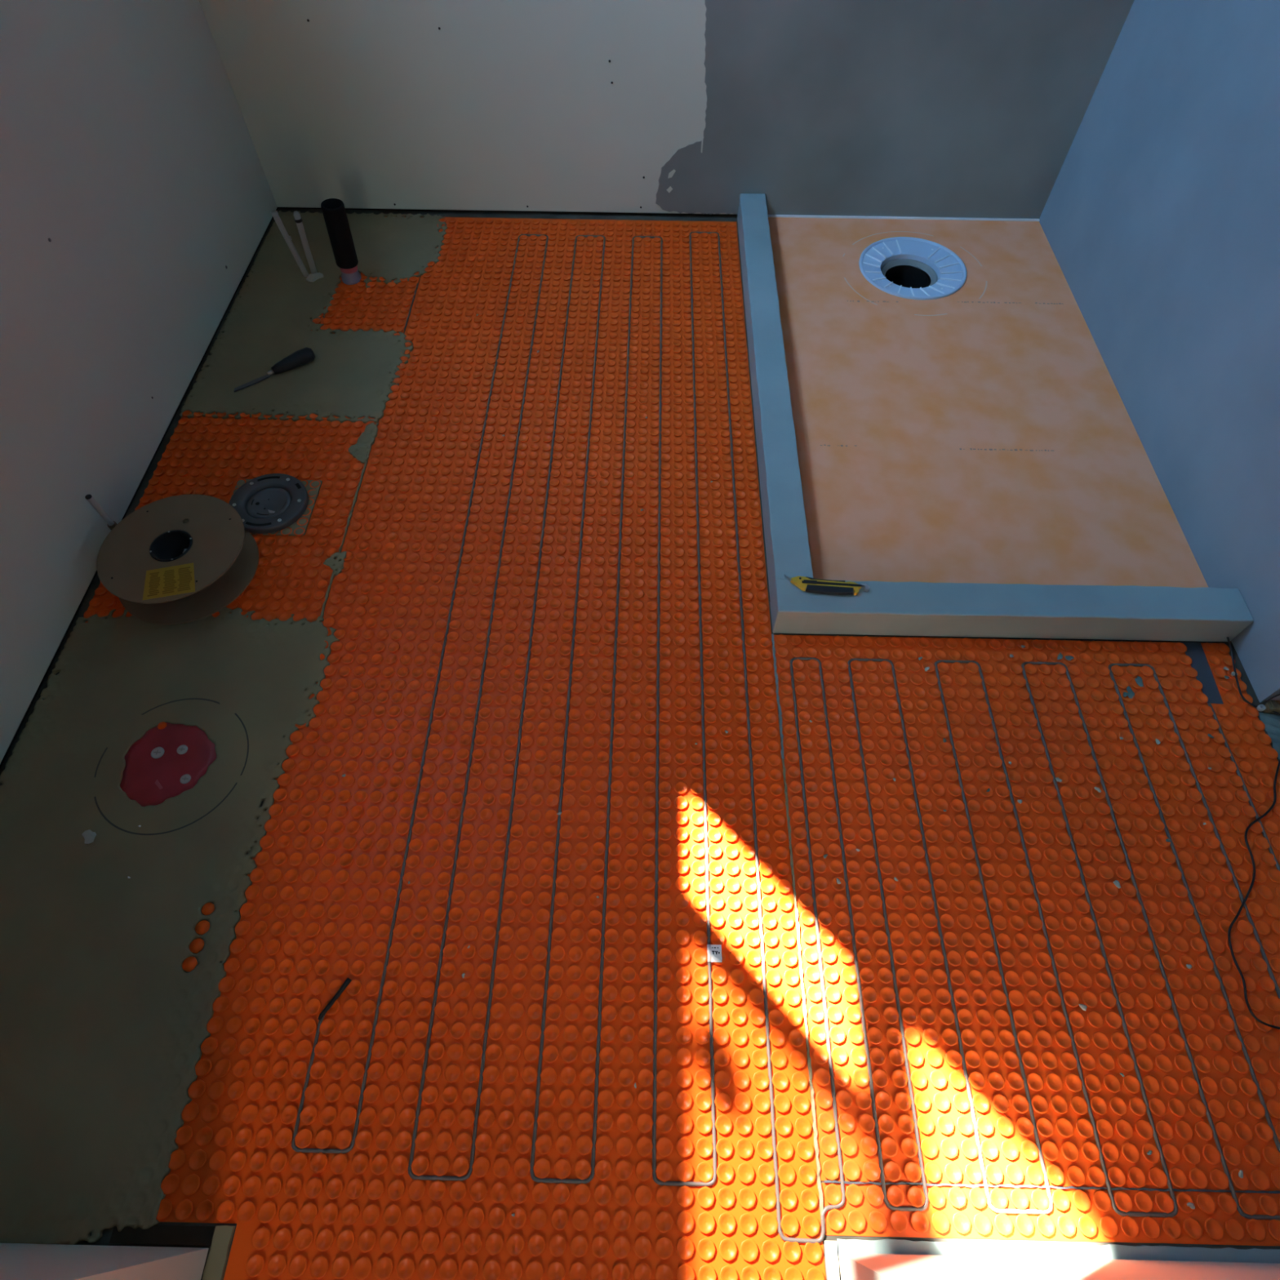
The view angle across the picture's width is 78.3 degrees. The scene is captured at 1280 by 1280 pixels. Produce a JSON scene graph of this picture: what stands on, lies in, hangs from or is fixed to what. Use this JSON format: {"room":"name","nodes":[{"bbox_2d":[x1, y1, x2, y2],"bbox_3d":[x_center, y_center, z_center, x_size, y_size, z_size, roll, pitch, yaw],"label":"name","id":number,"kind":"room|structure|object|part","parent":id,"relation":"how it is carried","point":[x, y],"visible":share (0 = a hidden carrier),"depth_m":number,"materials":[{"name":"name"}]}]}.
{"room":"building under construction","nodes":[
{"label":"building under construction","id":0,"kind":"room"},
{"bbox_2d":[0,0,278,768],"bbox_3d":[-1.277,-1.118,0.447,0.109,3.316,3.101,1,57,0],"label":"wall","id":1,"kind":"structure","parent":0,"point":[137,201],"depth_m":1.75,"materials":[{"name":"grey paint"}]},
{"bbox_2d":[0,1243,1279,1279],"bbox_3d":[0.048,0.031,-0.286,2.812,3.316,0.120,1,57,0],"label":"wall","id":2,"kind":"structure","parent":0,"point":[18,1261],"depth_m":1.02,"materials":[{"name":"white paint"}]},
{"bbox_2d":[0,208,1279,1279],"bbox_3d":[0.137,-0.168,1.897,3.009,0.138,3.131,1,57,0],"label":"floor","id":3,"kind":"structure","parent":0,"point":[104,1240],"depth_m":1.74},
{"bbox_2d":[109,1224,215,1245],"bbox_3d":[-0.692,0.864,1.142,0.149,0.004,0.022,1,57,0],"label":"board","id":4,"kind":"object","parent":3,"relation":"on","point":[193,1235],"visible":1,"depth_m":1.14,"materials":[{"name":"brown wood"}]},
{"bbox_2d":[0,606,339,1244],"bbox_3d":[-0.950,0.411,1.430,0.583,0.007,1.153,1,57,0],"label":"subfloor","id":5,"kind":"object","parent":3,"relation":"on","point":[103,1024],"visible":1,"depth_m":1.40,"materials":[{"name":"grey concrete"}]},
{"bbox_2d":[81,829,96,844],"bbox_3d":[-1.020,0.363,1.457,0.022,0.002,0.030,-31,62,-18],"label":"paper scrap","id":6,"kind":"object","parent":5,"relation":"on","point":[89,836],"visible":1,"depth_m":1.46,"materials":[{"name":"grey"}]},
{"bbox_2d":[120,721,216,806],"bbox_3d":[-0.924,0.243,1.539,0.191,0.006,0.190,1,57,0],"label":"drain cover","id":7,"kind":"object","parent":5,"relation":"on","point":[169,760],"visible":1,"depth_m":1.54,"materials":[{"name":"red plastic"}]},
{"bbox_2d":[202,1225,235,1279],"bbox_3d":[-0.607,0.942,1.091,0.027,0.007,0.210,1,57,0],"label":"strip","id":8,"kind":"object","parent":3,"relation":"on","point":[217,1259],"visible":1,"depth_m":1.13,"materials":[{"name":"beige wood"}]},
{"bbox_2d":[83,217,420,971],"bbox_3d":[-0.955,-0.423,1.970,0.520,0.006,2.337,1,57,0],"label":"mat","id":9,"kind":"object","parent":3,"relation":"on","point":[207,455],"visible":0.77,"depth_m":1.98,"materials":[{"name":"orange plastic"}]},
{"bbox_2d":[84,493,116,530],"bbox_3d":[-1.192,-0.266,1.767,0.018,0.163,0.018,1,57,0],"label":"supply pipe","id":10,"kind":"object","parent":9,"relation":"on","point":[111,524],"visible":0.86,"depth_m":1.74,"materials":[{"name":"grey plastic"}]},
{"bbox_2d":[96,493,258,625],"bbox_3d":[-1.029,-0.185,1.760,0.307,0.086,0.307,1,57,0],"label":"spool","id":11,"kind":"object","parent":9,"relation":"on","point":[179,559],"visible":1,"depth_m":1.73,"materials":[{"name":"cardboard"}]},
{"bbox_2d":[146,566,191,596],"bbox_3d":[-0.999,-0.125,1.673,0.089,0.001,0.064,-11,58,-7],"label":"print","id":12,"kind":"object","parent":11,"relation":"on","point":[162,581],"depth_m":1.67,"materials":[{"name":"yellow paper"}]},
{"bbox_2d":[228,473,322,536],"bbox_3d":[-0.894,-0.330,1.900,0.207,0.021,0.184,1,57,0],"label":"flange","id":13,"kind":"object","parent":9,"relation":"on","point":[272,503],"visible":0.97,"depth_m":1.90,"materials":[{"name":"grey plastic"}]},
{"bbox_2d":[179,210,447,423],"bbox_3d":[-0.922,-0.998,2.339,0.585,0.007,1.007,1,57,0],"label":"subfloor","id":14,"kind":"object","parent":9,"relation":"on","point":[351,374],"visible":0.9,"depth_m":2.25,"materials":[{"name":"grey concrete"}]},
{"bbox_2d":[234,346,315,392],"bbox_3d":[-1.005,-0.740,2.152,0.236,0.038,0.039,-33,63,-20],"label":"screwdriver","id":15,"kind":"object","parent":14,"relation":"on","point":[304,356],"visible":1,"depth_m":2.16,"materials":[{"name":"black plastic"}]},
{"bbox_3d":[-1.058,-0.699,2.140,0.101,0.003,0.015,-33,63,-20],"label":"blade","id":16,"kind":"part","parent":15,"relation":"part of","materials":[{"name":"grey metal"}]},
{"bbox_3d":[-0.959,-0.770,2.171,0.120,0.038,0.039,-33,63,-20],"label":"handle","id":17,"kind":"part","parent":15,"relation":"part of","materials":[{"name":"black plastic"}]},
{"bbox_2d":[271,209,308,276],"bbox_3d":[-1.036,-1.171,2.334,0.042,0.198,0.022,1,57,0],"label":"supply pipe","id":18,"kind":"object","parent":14,"relation":"on","point":[274,213],"visible":1,"depth_m":2.32,"materials":[{"name":"grey plastic"}]},
{"bbox_2d":[293,210,317,273],"bbox_3d":[-0.993,-1.176,2.337,0.035,0.198,0.021,29,62,17],"label":"supply pipe","id":19,"kind":"object","parent":14,"relation":"on","point":[297,218],"visible":1,"depth_m":2.33,"materials":[{"name":"grey plastic"}]},
{"bbox_2d":[306,272,323,282],"bbox_3d":[-0.997,-1.113,2.406,0.052,0.008,0.038,-39,65,-22],"label":"lump","id":20,"kind":"object","parent":14,"relation":"on","point":[312,277],"visible":1,"depth_m":2.40,"materials":[{"name":"grey concrete"}]},
{"bbox_2d":[320,198,361,284],"bbox_3d":[-0.876,-1.169,2.318,0.075,0.233,0.064,1,57,0],"label":"drain pipe","id":21,"kind":"object","parent":9,"relation":"on","point":[333,210],"visible":1,"depth_m":2.28,"materials":[{"name":"black plastic"}]},
{"bbox_2d":[347,422,377,463],"bbox_3d":[-0.714,-0.509,2.025,0.061,0.007,0.146,1,57,0],"label":"smear","id":22,"kind":"object","parent":9,"relation":"on","point":[359,451],"visible":1,"depth_m":2.02,"materials":[{"name":"grey concrete"}]},
{"bbox_2d":[320,422,378,617],"bbox_3d":[-0.696,-0.308,1.897,0.007,0.006,0.620,1,57,0],"label":"mortar seam","id":23,"kind":"object","parent":3,"relation":"on","point":[376,424],"visible":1,"depth_m":1.88,"materials":[{"name":"grey concrete"}]},
{"bbox_2d":[404,283,418,329],"bbox_3d":[-0.680,-0.992,2.339,0.006,0.005,0.230,1,57,0],"label":"mortar seam","id":24,"kind":"object","parent":3,"relation":"on","point":[417,284],"visible":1,"depth_m":2.33,"materials":[{"name":"grey concrete"}]},
{"bbox_2d":[155,217,826,1279],"bbox_3d":[-0.204,-0.171,1.812,0.988,0.007,2.909,1,57,0],"label":"mat","id":25,"kind":"object","parent":3,"relation":"on","point":[317,915],"visible":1,"depth_m":1.45,"materials":[{"name":"orange plastic"}]},
{"bbox_2d":[323,551,346,575],"bbox_3d":[-0.704,-0.176,1.810,0.048,0.007,0.070,1,57,0],"label":"smear","id":26,"kind":"object","parent":25,"relation":"on","point":[331,561],"visible":1,"depth_m":1.81,"materials":[{"name":"grey concrete"}]},
{"bbox_2d":[291,231,1279,1243],"bbox_3d":[0.339,-0.226,1.846,1.698,0.014,2.619,1,57,0],"label":"cable","id":27,"kind":"object","parent":25,"relation":"on","point":[713,951],"visible":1,"depth_m":1.40,"materials":[{"name":"grey plastic"}]},
{"bbox_2d":[711,946,719,954],"bbox_3d":[0.131,0.535,1.354,0.014,0.001,0.012,1,57,0],"label":"print","id":28,"kind":"object","parent":27,"relation":"on","point":[715,950],"depth_m":1.35,"materials":[{"name":"grey"}]},
{"bbox_2d":[737,193,813,600],"bbox_3d":[0.348,-0.764,2.151,0.084,0.084,1.564,1,57,0],"label":"shower curb","id":29,"kind":"object","parent":3,"relation":"on","point":[788,553],"visible":0.96,"depth_m":2.00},
{"bbox_2d":[771,633,784,759],"bbox_3d":[0.286,0.111,1.633,0.008,0.006,0.295,1,57,0],"label":"mortar seam","id":30,"kind":"object","parent":3,"relation":"on","point":[772,634],"visible":1,"depth_m":1.62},
{"bbox_2d":[782,758,825,1223],"bbox_3d":[0.276,0.550,1.350,0.007,0.006,0.749,1,57,0],"label":"mortar seam","id":31,"kind":"object","parent":3,"relation":"on","point":[809,1062],"visible":1,"depth_m":1.30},
{"bbox_2d":[823,1240,839,1279],"bbox_3d":[0.274,0.960,1.085,0.019,0.006,0.209,1,57,0],"label":"strip","id":32,"kind":"object","parent":3,"relation":"on","point":[832,1263],"visible":1,"depth_m":1.13,"materials":[{"name":"grey"}]},
{"bbox_2d":[768,217,1208,587],"bbox_3d":[0.843,-0.734,2.178,0.914,0.010,1.566,1,57,0],"label":"shower tray","id":33,"kind":"object","parent":3,"relation":"on","point":[982,432],"visible":0.98,"depth_m":2.06,"materials":[{"name":"brown"}]},
{"bbox_2d":[858,236,966,300],"bbox_3d":[0.847,-1.120,2.502,0.329,0.149,0.329,1,57,0],"label":"shower drain","id":34,"kind":"object","parent":33,"relation":"in","point":[893,265],"visible":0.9,"depth_m":2.48,"materials":[{"name":"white plastic"}]},
{"bbox_2d":[769,579,1253,641],"bbox_3d":[0.787,-0.064,1.701,0.994,0.085,0.088,1,57,0],"label":"shower curb","id":35,"kind":"object","parent":3,"relation":"on","point":[1021,611],"visible":0.99,"depth_m":1.67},
{"bbox_2d":[784,574,869,595],"bbox_3d":[0.397,-0.115,1.673,0.181,0.013,0.037,7,57,4],"label":"utility knife","id":36,"kind":"object","parent":35,"relation":"on","point":[810,584],"visible":1,"depth_m":1.67,"materials":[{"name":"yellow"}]},
{"bbox_3d":[0.317,-0.134,1.687,0.006,0.002,0.021,-39,65,-22],"label":"blade","id":37,"kind":"part","parent":36,"relation":"part of","materials":[{"name":"silver metal"}]},
{"bbox_3d":[0.396,-0.127,1.683,0.085,0.008,0.006,6,57,4],"label":"rail","id":38,"kind":"part","parent":36,"relation":"part of","materials":[{"name":"silver metal"}]},
{"bbox_2d":[773,634,1279,1191],"bbox_3d":[0.772,0.408,1.444,0.982,0.006,0.983,1,57,0],"label":"mat","id":39,"kind":"object","parent":3,"relation":"on","point":[949,1149],"depth_m":1.40,"materials":[{"name":"orange plastic"}]},
{"bbox_2d":[1055,777,1062,782],"bbox_3d":[0.814,0.271,1.528,0.012,0.003,0.010,1,57,0],"label":"crumb","id":40,"kind":"object","parent":39,"relation":"on","point":[1058,780],"visible":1,"depth_m":1.53,"materials":[{"name":"grey"}]},
{"bbox_2d":[1057,653,1062,660],"bbox_3d":[0.899,0.035,1.682,0.010,0.001,0.023,25,60,15],"label":"smear","id":41,"kind":"object","parent":39,"relation":"on","point":[1060,656],"visible":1,"depth_m":1.68,"materials":[{"name":"grey concrete"}]},
{"bbox_2d":[1065,655,1074,660],"bbox_3d":[0.918,0.038,1.680,0.020,0.001,0.012,1,57,0],"label":"smear","id":42,"kind":"object","parent":39,"relation":"on","point":[1068,658],"visible":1,"depth_m":1.68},
{"bbox_2d":[1079,1004,1087,1010],"bbox_3d":[0.738,0.611,1.308,0.013,0.003,0.010,1,57,0],"label":"crumb","id":43,"kind":"object","parent":39,"relation":"on","point":[1082,1006],"visible":1,"depth_m":1.31,"materials":[{"name":"grey"}]},
{"bbox_2d":[1094,786,1101,792],"bbox_3d":[0.884,0.288,1.517,0.008,0.003,0.014,-34,63,-20],"label":"crumb","id":44,"kind":"object","parent":39,"relation":"on","point":[1098,789],"visible":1,"depth_m":1.52,"materials":[{"name":"grey"}]},
{"bbox_2d":[1113,880,1120,888],"bbox_3d":[0.862,0.441,1.419,0.010,0.003,0.015,-18,59,-12],"label":"crumb","id":45,"kind":"object","parent":39,"relation":"on","point":[1116,882],"visible":1,"depth_m":1.42,"materials":[{"name":"grey"}]},
{"bbox_2d":[1126,686,1134,698],"bbox_3d":[1.020,0.108,1.636,0.016,0.001,0.031,1,57,0],"label":"smear","id":46,"kind":"object","parent":39,"relation":"on","point":[1131,693],"visible":1,"depth_m":1.64,"materials":[{"name":"grey concrete"}]},
{"bbox_2d":[1134,675,1144,687],"bbox_3d":[1.048,0.087,1.650,0.016,0.001,0.027,1,57,0],"label":"smear","id":47,"kind":"object","parent":39,"relation":"on","point":[1139,680],"visible":1,"depth_m":1.65,"materials":[{"name":"grey concrete"}]},
{"bbox_2d":[1155,738,1160,744],"bbox_3d":[1.036,0.203,1.573,0.008,0.003,0.012,-16,59,-11],"label":"crumb","id":48,"kind":"object","parent":39,"relation":"on","point":[1157,742],"visible":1,"depth_m":1.57,"materials":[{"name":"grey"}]},
{"bbox_2d":[1186,964,1191,968],"bbox_3d":[0.939,0.558,1.344,0.009,0.003,0.008,1,57,0],"label":"crumb","id":49,"kind":"object","parent":39,"relation":"on","point":[1188,966],"visible":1,"depth_m":1.34,"materials":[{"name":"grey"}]},
{"bbox_3d":[1.194,0.069,1.668,0.043,0.002,0.152,1,57,0],"label":"mortar slot","id":50,"kind":"part","parent":39,"relation":"part of","materials":[{"name":"grey concrete"}]},
{"bbox_2d":[1238,1169,1243,1177],"bbox_3d":[0.905,0.804,1.184,0.006,0.003,0.011,15,58,9],"label":"crumb","id":51,"kind":"object","parent":39,"relation":"on","point":[1240,1173],"visible":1,"depth_m":1.18,"materials":[{"name":"grey"}]},
{"bbox_2d":[1226,636,1279,1029],"bbox_3d":[1.183,0.325,1.484,0.162,0.025,0.786,16,58,10],"label":"cord","id":52,"kind":"object","parent":39,"relation":"on","point":[1228,637],"visible":1,"depth_m":1.43,"materials":[{"name":"black plastic"}]},
{"bbox_2d":[1256,704,1266,711],"bbox_3d":[1.272,0.139,1.611,0.014,0.010,0.014,1,57,0],"label":"grommet","id":53,"kind":"object","parent":52,"relation":"attached to","point":[1260,708],"visible":1,"depth_m":1.61,"materials":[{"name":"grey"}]},
{"bbox_2d":[821,1182,1279,1246],"bbox_3d":[0.762,0.850,1.159,0.982,0.006,0.063,1,57,0],"label":"mat","id":54,"kind":"object","parent":3,"relation":"on","point":[951,1211],"visible":1,"depth_m":1.16,"materials":[{"name":"orange plastic"}]},
{"bbox_2d":[1186,1202,1195,1208],"bbox_3d":[0.815,0.837,1.163,0.011,0.003,0.008,1,57,0],"label":"crumb","id":55,"kind":"object","parent":54,"relation":"on","point":[1188,1204],"visible":1,"depth_m":1.16,"materials":[{"name":"grey"}]},
{"bbox_2d":[824,1180,1279,1193],"bbox_3d":[0.762,0.823,1.177,0.973,0.005,0.005,1,57,0],"label":"mortar seam","id":56,"kind":"object","parent":3,"relation":"on","point":[825,1181],"visible":1,"depth_m":1.18,"materials":[{"name":"grey"}]},
{"bbox_2d":[836,1238,1279,1263],"bbox_3d":[0.768,0.889,1.133,0.965,0.007,0.025,1,57,0],"label":"threshold","id":57,"kind":"object","parent":3,"relation":"on","point":[973,1248],"visible":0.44,"depth_m":1.13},
{"bbox_2d":[1258,712,1279,759],"bbox_3d":[1.356,0.523,1.373,0.193,0.003,0.889,1,57,0],"label":"mortar","id":58,"kind":"object","parent":3,"relation":"on","point":[1272,722],"visible":1,"depth_m":1.59,"materials":[{"name":"grey concrete"}]},
{"bbox_2d":[1260,700,1279,713],"bbox_3d":[1.370,0.138,1.612,0.176,0.021,0.022,1,57,0],"label":"board","id":59,"kind":"object","parent":3,"relation":"on","point":[1271,706],"visible":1,"depth_m":1.61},
{"bbox_2d":[198,0,1133,218],"bbox_3d":[0.151,-2.347,1.248,2.717,3.316,0.110,1,57,0],"label":"wall","id":60,"kind":"structure","parent":0,"point":[959,108],"depth_m":2.32,"materials":[{"name":"white"}]},
{"bbox_2d":[767,214,1039,221],"bbox_3d":[0.862,-1.392,2.595,0.909,0.006,0.008,1,57,0],"label":"trim","id":61,"kind":"structure","parent":60,"relation":"attached to","point":[769,215],"depth_m":2.59,"materials":[{"name":"white plastic"}]},
{"bbox_2d":[1039,0,1279,702],"bbox_3d":[1.327,-1.525,0.722,0.040,3.311,1.802,1,57,0],"label":"wall","id":62,"kind":"structure","parent":0,"point":[1160,216],"depth_m":1.83,"materials":[{"name":"paint"}]},
{"bbox_2d":[1263,693,1279,705],"bbox_3d":[1.296,0.104,1.575,0.038,0.101,0.008,-5,57,-4],"label":"wire","id":63,"kind":"object","parent":62,"relation":"attached to","point":[1266,701],"visible":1,"depth_m":1.60,"materials":[{"name":"black"}]}
]}

